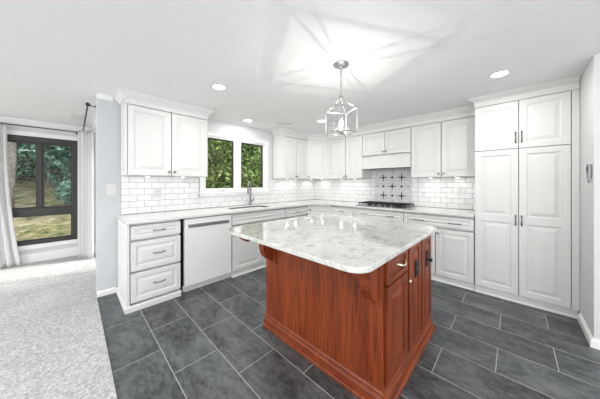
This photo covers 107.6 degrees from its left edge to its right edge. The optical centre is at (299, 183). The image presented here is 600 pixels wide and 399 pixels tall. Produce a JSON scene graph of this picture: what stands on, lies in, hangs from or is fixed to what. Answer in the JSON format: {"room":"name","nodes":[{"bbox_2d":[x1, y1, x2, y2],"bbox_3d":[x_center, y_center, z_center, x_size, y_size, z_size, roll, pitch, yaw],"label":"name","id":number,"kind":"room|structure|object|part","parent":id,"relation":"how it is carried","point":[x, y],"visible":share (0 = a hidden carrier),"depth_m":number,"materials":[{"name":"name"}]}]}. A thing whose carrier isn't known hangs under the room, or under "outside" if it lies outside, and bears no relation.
{"room":"kitchen","nodes":[
{"label":"kitchen","id":0,"kind":"room"},
{"bbox_2d":[0,122,95,254],"bbox_3d":[-5.198,0.142,2.812,0.150,2.310,3.800,0,0,44],"label":"wall","id":1,"kind":"structure","parent":0,"point":[9,127],"depth_m":3.75,"materials":[{"name":"paint"}]},
{"bbox_2d":[0,123,77,133],"bbox_3d":[-4.426,-0.898,3.400,0.138,0.040,1.480,0,0,44],"label":"curtain rod","id":2,"kind":"object","parent":1,"relation":"attached to","point":[0,123],"visible":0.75,"depth_m":3.54,"materials":[{"name":"black metal"}]},
{"bbox_2d":[0,123,20,267],"bbox_3d":[-4.495,0.178,3.255,0.076,2.178,0.456,0,0,44],"label":"curtain","id":3,"kind":"object","parent":2,"relation":"hanging from","point":[9,253],"visible":1,"depth_m":3.31,"materials":[{"name":"white fabric"}]},
{"bbox_2d":[7,129,77,250],"bbox_3d":[-4.312,0.119,3.659,0.120,1.896,0.990,0,0,44],"label":"window","id":4,"kind":"structure","parent":1,"relation":"in","point":[40,139],"depth_m":3.67,"materials":[{"name":"brown metal"}]},
{"bbox_3d":[-4.455,-0.129,3.520,0.030,1.081,0.332,0,0,44],"label":"sash","id":5,"kind":"part","parent":4,"relation":"part of","materials":[{"name":"brown metal"}]},
{"bbox_3d":[-4.316,0.732,3.663,0.030,0.420,0.730,0,0,44],"label":"sash","id":6,"kind":"part","parent":4,"relation":"part of","materials":[{"name":"brown metal"}]},
{"bbox_3d":[-4.185,-0.129,3.798,0.030,1.081,0.354,0,0,44],"label":"sash","id":7,"kind":"part","parent":4,"relation":"part of","materials":[{"name":"brown metal"}]},
{"bbox_2d":[0,116,95,132],"bbox_3d":[-4.403,-0.977,2.039,2.068,0.072,3.800,0,0,44],"label":"trim","id":8,"kind":"structure","parent":1,"relation":"attached to","point":[2,119],"depth_m":3.64,"materials":[{"name":"paint"}]},
{"bbox_2d":[19,244,95,263],"bbox_3d":[-5.138,1.214,2.754,0.018,0.145,3.800,0,0,44],"label":"baseboard","id":9,"kind":"structure","parent":1,"relation":"attached to","point":[48,255],"depth_m":3.69,"materials":[{"name":"paint"}]},
{"bbox_2d":[0,252,116,398],"bbox_3d":[-2.127,1.351,-0.067,8.568,0.132,3.950,0,0,44],"label":"floor","id":10,"kind":"structure","parent":0,"point":[53,345],"depth_m":1.87,"materials":[{"name":"grey carpet"}]},
{"bbox_2d":[96,95,314,294],"bbox_3d":[-0.982,0.142,3.969,0.150,2.310,3.965,0,0,44],"label":"wall","id":11,"kind":"structure","parent":0,"point":[108,113],"depth_m":2.58,"materials":[{"name":"grey paint"}]},
{"bbox_2d":[97,93,113,100],"bbox_3d":[-2.245,-0.991,2.533,0.040,0.045,0.145,0,0,44],"label":"trim","id":12,"kind":"structure","parent":11,"relation":"attached to","point":[100,96],"depth_m":2.53,"materials":[{"name":"paint"}]},
{"bbox_2d":[97,287,115,297],"bbox_3d":[-2.245,1.264,2.551,0.014,0.066,0.170,0,0,44],"label":"baseboard","id":13,"kind":"structure","parent":11,"relation":"attached to","point":[101,293],"depth_m":2.54,"materials":[{"name":"paint"}]},
{"bbox_2d":[107,184,115,194],"bbox_3d":[-2.217,0.075,2.582,0.009,0.130,0.085,0,0,44],"label":"light switch","id":14,"kind":"object","parent":11,"relation":"attached to","point":[111,188],"visible":1,"depth_m":2.58,"materials":[{"name":"white plastic"}]},
{"bbox_2d":[113,87,214,176],"bbox_3d":[-1.692,-0.552,2.824,0.403,0.922,1.051,0,0,44],"label":"upper cabinet","id":15,"kind":"object","parent":11,"relation":"attached to","point":[160,136],"visible":1,"depth_m":2.65,"materials":[{"name":"white paint"}]},
{"bbox_3d":[-1.764,-0.483,2.590,0.043,0.781,0.428,0,0,44],"label":"door","id":16,"kind":"part","parent":15,"relation":"part of","materials":[{"name":"white paint"}]},
{"bbox_3d":[-1.692,-0.947,2.824,0.403,0.132,1.051,0,0,44],"label":"crown molding","id":17,"kind":"part","parent":15,"relation":"part of","materials":[{"name":"white paint"}]},
{"bbox_3d":[-1.460,-0.483,2.902,0.043,0.781,0.428,0,0,44],"label":"door","id":18,"kind":"part","parent":15,"relation":"part of","materials":[{"name":"white paint"}]},
{"bbox_2d":[121,176,314,214],"bbox_3d":[-0.906,0.146,3.933,0.010,0.473,3.590,0,0,44],"label":"backsplash","id":19,"kind":"structure","parent":11,"relation":"attached to","point":[178,193],"depth_m":3.14,"materials":[{"name":"grey tile"}]},
{"bbox_2d":[153,189,161,197],"bbox_3d":[-1.888,0.132,2.906,0.008,0.120,0.100,0,0,44],"label":"wall outlet","id":20,"kind":"object","parent":19,"relation":"attached to","point":[157,193],"visible":1,"depth_m":2.91,"materials":[{"name":"white plastic"}]},
{"bbox_2d":[199,131,269,196],"bbox_3d":[-1.078,-0.303,3.780,0.115,1.011,1.314,0,0,44],"label":"window","id":21,"kind":"structure","parent":11,"relation":"in","point":[236,189],"depth_m":3.76,"materials":[{"name":"paint"}]},
{"bbox_3d":[-1.308,-0.308,3.576,0.070,0.898,0.582,0,0,44],"label":"sash","id":22,"kind":"part","parent":21,"relation":"part of","materials":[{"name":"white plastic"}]},
{"bbox_3d":[-1.312,-0.318,3.579,0.020,0.794,0.478,0,0,44],"label":"screen frame","id":23,"kind":"part","parent":21,"relation":"part of","materials":[{"name":"black"}]},
{"bbox_3d":[-1.060,0.151,3.763,0.065,0.022,1.310,0,0,44],"label":"sill","id":24,"kind":"part","parent":21,"relation":"part of","materials":[{"name":"paint"}]},
{"bbox_3d":[-0.882,-0.308,4.015,0.070,0.898,0.585,0,0,44],"label":"sash","id":25,"kind":"part","parent":21,"relation":"part of","materials":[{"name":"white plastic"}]},
{"bbox_3d":[-0.885,-0.318,4.019,0.020,0.794,0.481,0,0,44],"label":"screen frame","id":26,"kind":"part","parent":21,"relation":"part of","materials":[{"name":"black"}]},
{"bbox_2d":[273,136,306,178],"bbox_3d":[-0.177,-0.509,4.411,0.366,0.837,0.645,0,0,44],"label":"upper cabinet","id":27,"kind":"object","parent":11,"relation":"attached to","point":[289,154],"visible":0.97,"depth_m":4.23,"materials":[{"name":"white paint"}]},
{"bbox_3d":[-0.195,-0.483,4.204,0.043,0.781,0.315,0,0,44],"label":"door","id":28,"kind":"part","parent":27,"relation":"part of","materials":[{"name":"white paint"}]},
{"bbox_3d":[0.030,-0.483,4.436,0.043,0.781,0.315,0,0,44],"label":"door","id":29,"kind":"part","parent":27,"relation":"part of","materials":[{"name":"white paint"}]},
{"bbox_2d":[307,141,326,178],"bbox_3d":[0.358,-0.509,4.756,0.625,0.837,0.602,0,0,-44],"label":"upper cabinet","id":30,"kind":"object","parent":11,"relation":"attached to","point":[316,150],"visible":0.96,"depth_m":4.53,"materials":[{"name":"white paint"}]},
{"bbox_2d":[270,105,474,140],"bbox_3d":[0.866,-0.947,3.562,3.044,0.132,1.020,0,0,44],"label":"crown molding","id":31,"kind":"structure","parent":11,"relation":"attached to","point":[465,111],"depth_m":3.60,"materials":[{"name":"white paint"}]},
{"bbox_2d":[188,220,228,227],"bbox_3d":[-1.134,0.510,2.775,0.016,0.043,0.520,0,0,44],"label":"handle","id":32,"kind":"object","parent":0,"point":[205,223],"depth_m":2.76,"materials":[{"name":"silver metal"}]},
{"bbox_2d":[0,0,599,133],"bbox_3d":[-0.838,-1.083,1.295,8.618,0.140,7.700,0,0,44],"label":"ceiling","id":33,"kind":"structure","parent":0,"point":[274,59],"depth_m":1.68,"materials":[{"name":"paint"}]},
{"bbox_2d":[211,84,226,90],"bbox_3d":[-0.852,-1.009,2.310,0.160,0.006,0.160,0,0,44],"label":"recessed light","id":34,"kind":"object","parent":33,"relation":"in","point":[220,87],"visible":1,"depth_m":2.31,"materials":[{"name":"white plastic"}]},
{"bbox_2d":[325,60,357,137],"bbox_3d":[0.350,-0.713,1.873,0.212,0.601,0.212,0,0,-16],"label":"pendant lantern","id":35,"kind":"object","parent":33,"relation":"hanging from","point":[341,64],"visible":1,"depth_m":1.85,"materials":[{"name":"grey metal"}]},
{"bbox_2d":[327,119,353,135],"bbox_3d":[0.350,-0.478,1.873,0.269,0.132,0.269,0,0,44],"label":"bulb","id":36,"kind":"object","parent":35,"relation":"on","point":[340,129],"depth_m":1.84,"materials":[{"name":"white glass"}]},
{"bbox_3d":[0.350,-0.856,1.873,0.016,0.239,0.016,0,0,-1],"label":"chain","id":37,"kind":"part","parent":35,"relation":"part of","materials":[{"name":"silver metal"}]},
{"bbox_3d":[0.350,-0.523,1.873,0.211,0.218,0.211,0,0,-16],"label":"frame","id":38,"kind":"part","parent":35,"relation":"part of","materials":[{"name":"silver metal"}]},
{"bbox_2d":[488,70,510,78],"bbox_3d":[1.849,-1.009,2.036,0.160,0.006,0.160,0,0,44],"label":"recessed light","id":39,"kind":"object","parent":33,"relation":"in","point":[498,74],"visible":1,"depth_m":2.03,"materials":[{"name":"white"}]},
{"bbox_2d":[97,267,599,398],"bbox_3d":[1.241,1.357,1.809,6.350,0.120,3.965,0,0,44],"label":"floor","id":40,"kind":"structure","parent":0,"point":[210,341],"depth_m":1.69,"materials":[{"name":"tile"}]},
{"bbox_2d":[116,219,180,314],"bbox_3d":[-1.769,0.856,2.566,0.650,0.882,0.518,0,0,44],"label":"base cabinet","id":41,"kind":"object","parent":40,"relation":"on","point":[149,254],"visible":0.95,"depth_m":2.36,"materials":[{"name":"white paint"}]},
{"bbox_3d":[-1.559,1.068,2.392,0.044,0.293,0.463,0,0,44],"label":"drawer","id":42,"kind":"part","parent":41,"relation":"part of","materials":[{"name":"white paint"}]},
{"bbox_3d":[-1.559,0.750,2.392,0.044,0.296,0.463,0,0,44],"label":"drawer","id":43,"kind":"part","parent":41,"relation":"part of","materials":[{"name":"white paint"}]},
{"bbox_3d":[-1.559,0.507,2.392,0.044,0.139,0.463,0,0,44],"label":"drawer","id":44,"kind":"part","parent":41,"relation":"part of","materials":[{"name":"white paint"}]},
{"bbox_2d":[180,214,230,292],"bbox_3d":[-1.357,0.858,2.991,0.636,0.878,0.606,0,0,44],"label":"dishwasher","id":45,"kind":"object","parent":40,"relation":"on","point":[205,241],"visible":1,"depth_m":2.74,"materials":[{"name":"grey metal"}]},
{"bbox_3d":[-1.184,1.260,2.823,0.018,0.074,0.606,0,0,44],"label":"toe plate","id":46,"kind":"part","parent":45,"relation":"part of","materials":[{"name":"white paint"}]},
{"bbox_2d":[230,207,284,277],"bbox_3d":[-0.798,0.856,3.565,0.650,0.882,0.980,0,0,44],"label":"base cabinet","id":47,"kind":"object","parent":40,"relation":"on","point":[246,257],"visible":0.26,"depth_m":3.20,"materials":[{"name":"white paint"}]},
{"bbox_3d":[-0.774,0.908,3.200,0.044,0.613,0.481,0,0,44],"label":"door","id":48,"kind":"part","parent":47,"relation":"part of","materials":[{"name":"white paint"}]},
{"bbox_3d":[-0.603,0.507,3.376,0.044,0.139,0.971,0,0,44],"label":"false drawer","id":49,"kind":"part","parent":47,"relation":"part of","materials":[{"name":"white paint"}]},
{"bbox_3d":[-0.433,0.908,3.552,0.044,0.613,0.481,0,0,44],"label":"door","id":50,"kind":"part","parent":47,"relation":"part of","materials":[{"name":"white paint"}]},
{"bbox_2d":[117,199,474,224],"bbox_3d":[0.176,0.398,2.852,3.042,0.030,3.627,0,0,44],"label":"countertop","id":51,"kind":"structure","parent":47,"relation":"on","point":[129,219],"depth_m":3.09,"materials":[{"name":"white stone"}]},
{"bbox_2d":[228,206,267,208],"bbox_3d":[-0.815,0.502,3.545,0.384,0.210,0.664,0,0,44],"label":"sink","id":52,"kind":"object","parent":51,"relation":"in","point":[248,206],"visible":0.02,"depth_m":3.74,"materials":[{"name":"grey metal"}]},
{"bbox_2d":[247,182,253,204],"bbox_3d":[-0.872,0.180,3.815,0.074,0.406,0.197,0,0,19],"label":"kitchen faucet","id":53,"kind":"object","parent":51,"relation":"on","point":[249,183],"visible":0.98,"depth_m":3.84,"materials":[{"name":"silver metal"}]},
{"bbox_3d":[-0.875,0.132,3.794,0.031,0.310,0.154,0,0,5],"label":"spout","id":54,"kind":"part","parent":53,"relation":"part of","materials":[{"name":"silver metal"}]},
{"bbox_2d":[358,201,414,208],"bbox_3d":[1.431,0.358,3.719,0.804,0.050,0.490,0,0,44],"label":"gas cooktop","id":55,"kind":"object","parent":51,"relation":"in","point":[368,203],"visible":0.99,"depth_m":3.63,"materials":[{"name":"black metal"}]},
{"bbox_3d":[1.431,0.379,3.719,0.804,0.008,0.490,0,0,44],"label":"glass","id":56,"kind":"part","parent":55,"relation":"part of","materials":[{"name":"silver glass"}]},
{"bbox_2d":[283,206,307,218],"bbox_3d":[-0.253,0.856,4.127,0.650,0.882,0.577,0,0,44],"label":"base cabinet","id":57,"kind":"object","parent":40,"relation":"on","point":[291,212],"visible":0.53,"depth_m":3.90,"materials":[{"name":"white paint"}]},
{"bbox_2d":[307,205,330,215],"bbox_3d":[0.361,0.856,4.347,0.436,0.882,0.501,0,0,-1],"label":"base cabinet","id":58,"kind":"object","parent":40,"relation":"on","point":[312,209],"visible":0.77,"depth_m":4.13,"materials":[{"name":"white paint"}]},
{"bbox_2d":[239,235,435,398],"bbox_3d":[0.329,0.856,1.888,1.190,0.882,1.333,0,0,44],"label":"kitchen island","id":59,"kind":"object","parent":40,"relation":"on","point":[369,332],"visible":0.66,"depth_m":1.50,"materials":[{"name":"brown wood"}]},
{"bbox_2d":[228,213,436,273],"bbox_3d":[0.294,0.398,1.896,1.280,0.030,1.376,0,0,44],"label":"island countertop","id":60,"kind":"structure","parent":59,"relation":"on","point":[351,244],"depth_m":1.55,"materials":[{"name":"white stone"}]},
{"bbox_3d":[0.421,1.247,1.992,1.178,0.100,1.055,0,0,44],"label":"molding","id":61,"kind":"part","parent":59,"relation":"part of","materials":[{"name":"brown wood"}]},
{"bbox_3d":[0.610,0.512,1.400,0.042,0.166,0.332,0,0,44],"label":"drawer","id":62,"kind":"part","parent":59,"relation":"part of","materials":[{"name":"brown wood"}]},
{"bbox_3d":[0.610,0.889,1.400,0.042,0.565,0.332,0,0,44],"label":"door","id":63,"kind":"part","parent":59,"relation":"part of","materials":[{"name":"brown wood"}]},
{"bbox_3d":[0.653,0.510,1.394,0.036,0.027,0.118,0,0,44],"label":"pull handle","id":64,"kind":"part","parent":59,"relation":"part of","materials":[{"name":"silver metal"}]},
{"bbox_3d":[0.842,0.800,1.639,0.042,0.743,0.266,0,0,44],"label":"panel","id":65,"kind":"part","parent":59,"relation":"part of","materials":[{"name":"brown wood"}]},
{"bbox_2d":[414,259,418,277],"bbox_3d":[0.862,0.629,1.626,0.024,0.124,0.068,0,0,44],"label":"power outlet","id":66,"kind":"object","parent":59,"relation":"attached to","point":[416,263],"visible":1,"depth_m":1.61,"materials":[{"name":"black plastic"}]},
{"bbox_3d":[1.049,0.800,1.852,0.042,0.743,0.261,0,0,44],"label":"panel","id":67,"kind":"part","parent":59,"relation":"part of","materials":[{"name":"brown wood"}]},
{"bbox_2d":[426,250,432,265],"bbox_3d":[1.071,0.625,1.825,0.048,0.124,0.068,0,0,44],"label":"power outlet","id":68,"kind":"object","parent":59,"relation":"attached to","point":[427,252],"visible":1,"depth_m":1.82,"materials":[{"name":"black plastic"}]},
{"bbox_2d":[331,206,354,215],"bbox_3d":[0.953,0.856,4.172,0.497,0.882,0.650,0,0,44],"label":"drawer","id":69,"kind":"object","parent":40,"relation":"on","point":[339,210],"visible":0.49,"depth_m":3.95,"materials":[{"name":"white paint"}]},
{"bbox_2d":[354,207,404,221],"bbox_3d":[1.425,0.856,3.714,0.816,0.882,0.650,0,0,44],"label":"base cabinet","id":70,"kind":"object","parent":40,"relation":"on","point":[398,216],"visible":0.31,"depth_m":3.47,"materials":[{"name":"white paint"}]},
{"bbox_2d":[404,212,474,290],"bbox_3d":[2.012,0.856,3.144,0.818,0.882,0.650,0,0,44],"label":"base cabinet","id":71,"kind":"object","parent":40,"relation":"on","point":[453,242],"visible":0.67,"depth_m":2.81,"materials":[{"name":"white paint"}]},
{"bbox_3d":[1.675,0.908,3.092,0.400,0.613,0.044,0,0,44],"label":"door","id":72,"kind":"part","parent":71,"relation":"part of","materials":[{"name":"white paint"}]},
{"bbox_3d":[1.822,0.507,2.949,0.809,0.139,0.044,0,0,44],"label":"drawer","id":73,"kind":"part","parent":71,"relation":"part of","materials":[{"name":"white paint"}]},
{"bbox_3d":[1.969,0.908,2.807,0.400,0.613,0.044,0,0,44],"label":"door","id":74,"kind":"part","parent":71,"relation":"part of","materials":[{"name":"white paint"}]},
{"bbox_2d":[468,75,580,318],"bbox_3d":[2.560,0.142,2.591,0.848,2.310,0.679,0,0,44],"label":"pantry cabinet","id":75,"kind":"object","parent":40,"relation":"on","point":[527,139],"visible":0.97,"depth_m":2.32,"materials":[{"name":"white paint"}]},
{"bbox_3d":[2.253,-0.641,2.530,0.370,0.519,0.044,0,0,44],"label":"door","id":76,"kind":"part","parent":75,"relation":"part of","materials":[{"name":"white paint"}]},
{"bbox_3d":[2.253,0.421,2.530,0.370,1.595,0.044,0,0,44],"label":"door","id":77,"kind":"part","parent":75,"relation":"part of","materials":[{"name":"white paint"}]},
{"bbox_3d":[2.439,-0.959,2.467,0.846,0.108,0.332,0,0,44],"label":"crown molding","id":78,"kind":"part","parent":75,"relation":"part of","materials":[{"name":"white paint"}]},
{"bbox_3d":[2.518,-0.641,2.273,0.358,0.519,0.044,0,0,44],"label":"door","id":79,"kind":"part","parent":75,"relation":"part of","materials":[{"name":"white paint"}]},
{"bbox_3d":[2.518,0.421,2.273,0.358,1.595,0.044,0,0,44],"label":"door","id":80,"kind":"part","parent":75,"relation":"part of","materials":[{"name":"white paint"}]},
{"bbox_2d":[316,168,465,209],"bbox_3d":[1.800,0.142,3.926,3.900,2.310,0.150,0,0,44],"label":"wall","id":81,"kind":"structure","parent":0,"point":[394,168],"depth_m":3.90,"materials":[{"name":"paint"}]},
{"bbox_2d":[327,135,370,178],"bbox_3d":[0.952,-0.509,4.373,0.798,0.837,0.366,0,0,44],"label":"upper cabinet","id":82,"kind":"object","parent":81,"relation":"attached to","point":[344,155],"visible":0.93,"depth_m":4.22,"materials":[{"name":"white paint"}]},
{"bbox_3d":[0.733,-0.483,4.404,0.432,0.781,0.043,0,0,44],"label":"door","id":83,"kind":"part","parent":82,"relation":"part of","materials":[{"name":"white paint"}]},
{"bbox_3d":[1.020,-0.483,4.125,0.350,0.781,0.043,0,0,44],"label":"door","id":84,"kind":"part","parent":82,"relation":"part of","materials":[{"name":"white paint"}]},
{"bbox_2d":[363,127,410,156],"bbox_3d":[1.534,-0.702,3.808,0.822,0.453,0.366,0,0,44],"label":"upper cabinet","id":85,"kind":"object","parent":81,"relation":"attached to","point":[397,141],"visible":0.87,"depth_m":3.67,"materials":[{"name":"white paint"}]},
{"bbox_3d":[1.296,-0.681,3.857,0.403,0.381,0.043,0,0,44],"label":"door","id":86,"kind":"part","parent":85,"relation":"part of","materials":[{"name":"white paint"}]},
{"bbox_2d":[362,153,410,169],"bbox_3d":[1.539,-0.364,3.813,0.818,0.218,0.350,0,0,44],"label":"range hood","id":87,"kind":"object","parent":85,"relation":"attached to","point":[403,160],"visible":0.87,"depth_m":3.66,"materials":[{"name":"white paint"}]},
{"bbox_3d":[1.420,-0.463,3.691,0.818,0.016,0.007,0,0,44],"label":"ledge trim","id":88,"kind":"part","parent":87,"relation":"part of","materials":[{"name":"white paint"}]},
{"bbox_3d":[1.590,-0.681,3.571,0.403,0.381,0.043,0,0,44],"label":"door","id":89,"kind":"part","parent":85,"relation":"part of","materials":[{"name":"white paint"}]},
{"bbox_2d":[315,170,474,209],"bbox_3d":[1.443,0.066,4.160,3.058,0.634,0.010,0,0,44],"label":"backsplash","id":90,"kind":"structure","parent":81,"relation":"attached to","point":[441,192],"depth_m":3.61,"materials":[{"name":"grey tile"}]},
{"bbox_2d":[375,169,411,205],"bbox_3d":[1.658,0.065,3.948,0.647,0.632,0.008,0,0,44],"label":"tile panel","id":91,"kind":"object","parent":90,"relation":"attached to","point":[385,189],"visible":0.96,"depth_m":3.93,"materials":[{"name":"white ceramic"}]},
{"bbox_2d":[457,186,462,194],"bbox_3d":[2.365,0.107,3.251,0.075,0.120,0.008,0,0,44],"label":"wall outlet","id":92,"kind":"object","parent":90,"relation":"attached to","point":[459,188],"visible":1,"depth_m":3.24,"materials":[{"name":"white plastic"}]},
{"bbox_2d":[411,116,474,177],"bbox_3d":[2.117,-0.509,3.241,0.800,0.837,0.366,0,0,44],"label":"upper cabinet","id":93,"kind":"object","parent":81,"relation":"attached to","point":[445,148],"visible":0.9,"depth_m":3.10,"materials":[{"name":"white paint"}]},
{"bbox_3d":[1.883,-0.483,3.286,0.394,0.781,0.043,0,0,44],"label":"door","id":94,"kind":"part","parent":93,"relation":"part of","materials":[{"name":"white paint"}]},
{"bbox_3d":[2.172,-0.483,3.006,0.394,0.781,0.043,0,0,44],"label":"door","id":95,"kind":"part","parent":93,"relation":"part of","materials":[{"name":"white paint"}]},
{"bbox_2d":[579,54,599,339],"bbox_3d":[3.562,0.142,1.325,2.347,2.310,1.125,0,0,44],"label":"wall","id":96,"kind":"structure","parent":0,"point":[589,88],"depth_m":1.79,"materials":[{"name":"paint"}]},
{"bbox_2d":[577,313,599,349],"bbox_3d":[3.317,1.262,1.088,2.368,0.070,0.486,0,0,44],"label":"baseboard","id":97,"kind":"structure","parent":96,"relation":"attached to","point":[594,343],"depth_m":1.81,"materials":[{"name":"paint"}]},
{"bbox_2d":[586,164,591,182],"bbox_3d":[2.375,-0.078,1.805,0.022,0.150,0.060,0,0,44],"label":"wall control","id":98,"kind":"object","parent":96,"relation":"attached to","point":[588,167],"visible":1,"depth_m":1.79,"materials":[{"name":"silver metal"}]},
{"bbox_3d":[-3.080,0.142,3.508,2.218,2.310,0.150,0,0,44],"label":"wall","id":99,"kind":"structure","parent":0,"visible":0},
{"bbox_2d":[83,102,95,133],"bbox_3d":[-3.053,-0.898,3.233,1.964,0.044,0.207,0,0,44],"label":"curtain rod","id":100,"kind":"object","parent":99,"relation":"attached to","point":[87,104],"visible":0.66,"depth_m":2.69,"materials":[{"name":"black metal"}]},
{"bbox_3d":[-3.122,-0.898,3.187,1.930,0.016,0.015,0,0,44],"label":"rod","id":101,"kind":"part","parent":100,"relation":"part of","materials":[{"name":"black metal"}]},
{"bbox_2d":[78,130,93,257],"bbox_3d":[-3.660,0.178,3.750,0.322,2.178,0.059,0,0,5],"label":"curtain","id":102,"kind":"object","parent":100,"relation":"hanging from","point":[85,139],"visible":0.99,"depth_m":3.74,"materials":[{"name":"white fabric"}]},
{"label":"outside","id":103,"kind":"structure","parent":0,"visible":0},
{"bbox_2d":[13,159,231,240],"bbox_3d":[-10.226,-1.748,22.475,34.000,6.854,50.000,0,0,44],"label":"ground","id":104,"kind":"structure","parent":103,"point":[36,227],"depth_m":6.34,"materials":[{"name":"green plant"}]},
{"bbox_2d":[7,142,16,207],"bbox_3d":[-8.796,-2.470,6.580,4.486,6.731,4.459,0,0,44],"label":"trunk","id":105,"kind":"object","parent":104,"relation":"on","point":[11,146],"visible":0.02,"depth_m":6.67,"materials":[{"name":"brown plant"}]},
{"bbox_2d":[16,143,69,184],"bbox_3d":[-10.678,-2.604,9.208,4.379,5.564,4.400,0,0,44],"label":"leafy tree","id":106,"kind":"object","parent":104,"relation":"on","point":[20,149],"visible":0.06,"depth_m":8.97,"materials":[{"name":"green plant"}]},
{"bbox_2d":[22,143,70,187],"bbox_3d":[-8.141,-1.623,8.694,3.862,4.878,3.768,0,0,44],"label":"leafy tree","id":107,"kind":"object","parent":104,"relation":"on","point":[67,156],"visible":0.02,"depth_m":8.16,"materials":[{"name":"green plant"}]},
{"bbox_2d":[54,179,70,204],"bbox_3d":[-7.282,0.317,7.435,1.402,1.244,1.420,0,0,44],"label":"leafy bush","id":108,"kind":"object","parent":104,"relation":"on","point":[65,188],"visible":0.12,"depth_m":6.90,"materials":[{"name":"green plant"}]},
{"bbox_2d":[207,140,250,186],"bbox_3d":[-4.412,-2.209,9.624,5.213,6.472,5.160,0,0,44],"label":"leafy tree","id":109,"kind":"object","parent":104,"relation":"on","point":[208,140],"visible":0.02,"depth_m":9.15,"materials":[{"name":"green plant"}]},
{"bbox_2d":[206,139,260,187],"bbox_3d":[-2.647,-0.579,6.595,3.369,4.589,3.354,0,0,44],"label":"leafy tree","id":110,"kind":"object","parent":104,"relation":"on","point":[213,150],"visible":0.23,"depth_m":6.40,"materials":[{"name":"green plant"}]},
{"bbox_2d":[215,142,260,186],"bbox_3d":[-1.618,-0.561,8.288,3.359,4.416,3.352,0,0,44],"label":"leafy tree","id":111,"kind":"object","parent":104,"relation":"on","point":[258,177],"visible":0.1,"depth_m":7.79,"materials":[{"name":"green plant"}]},
{"bbox_2d":[221,147,260,186],"bbox_3d":[-1.865,-2.000,11.672,5.463,6.419,5.430,0,0,44],"label":"leafy tree","id":112,"kind":"object","parent":104,"relation":"on","point":[247,147],"visible":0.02,"depth_m":10.94,"materials":[{"name":"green plant"}]}
]}

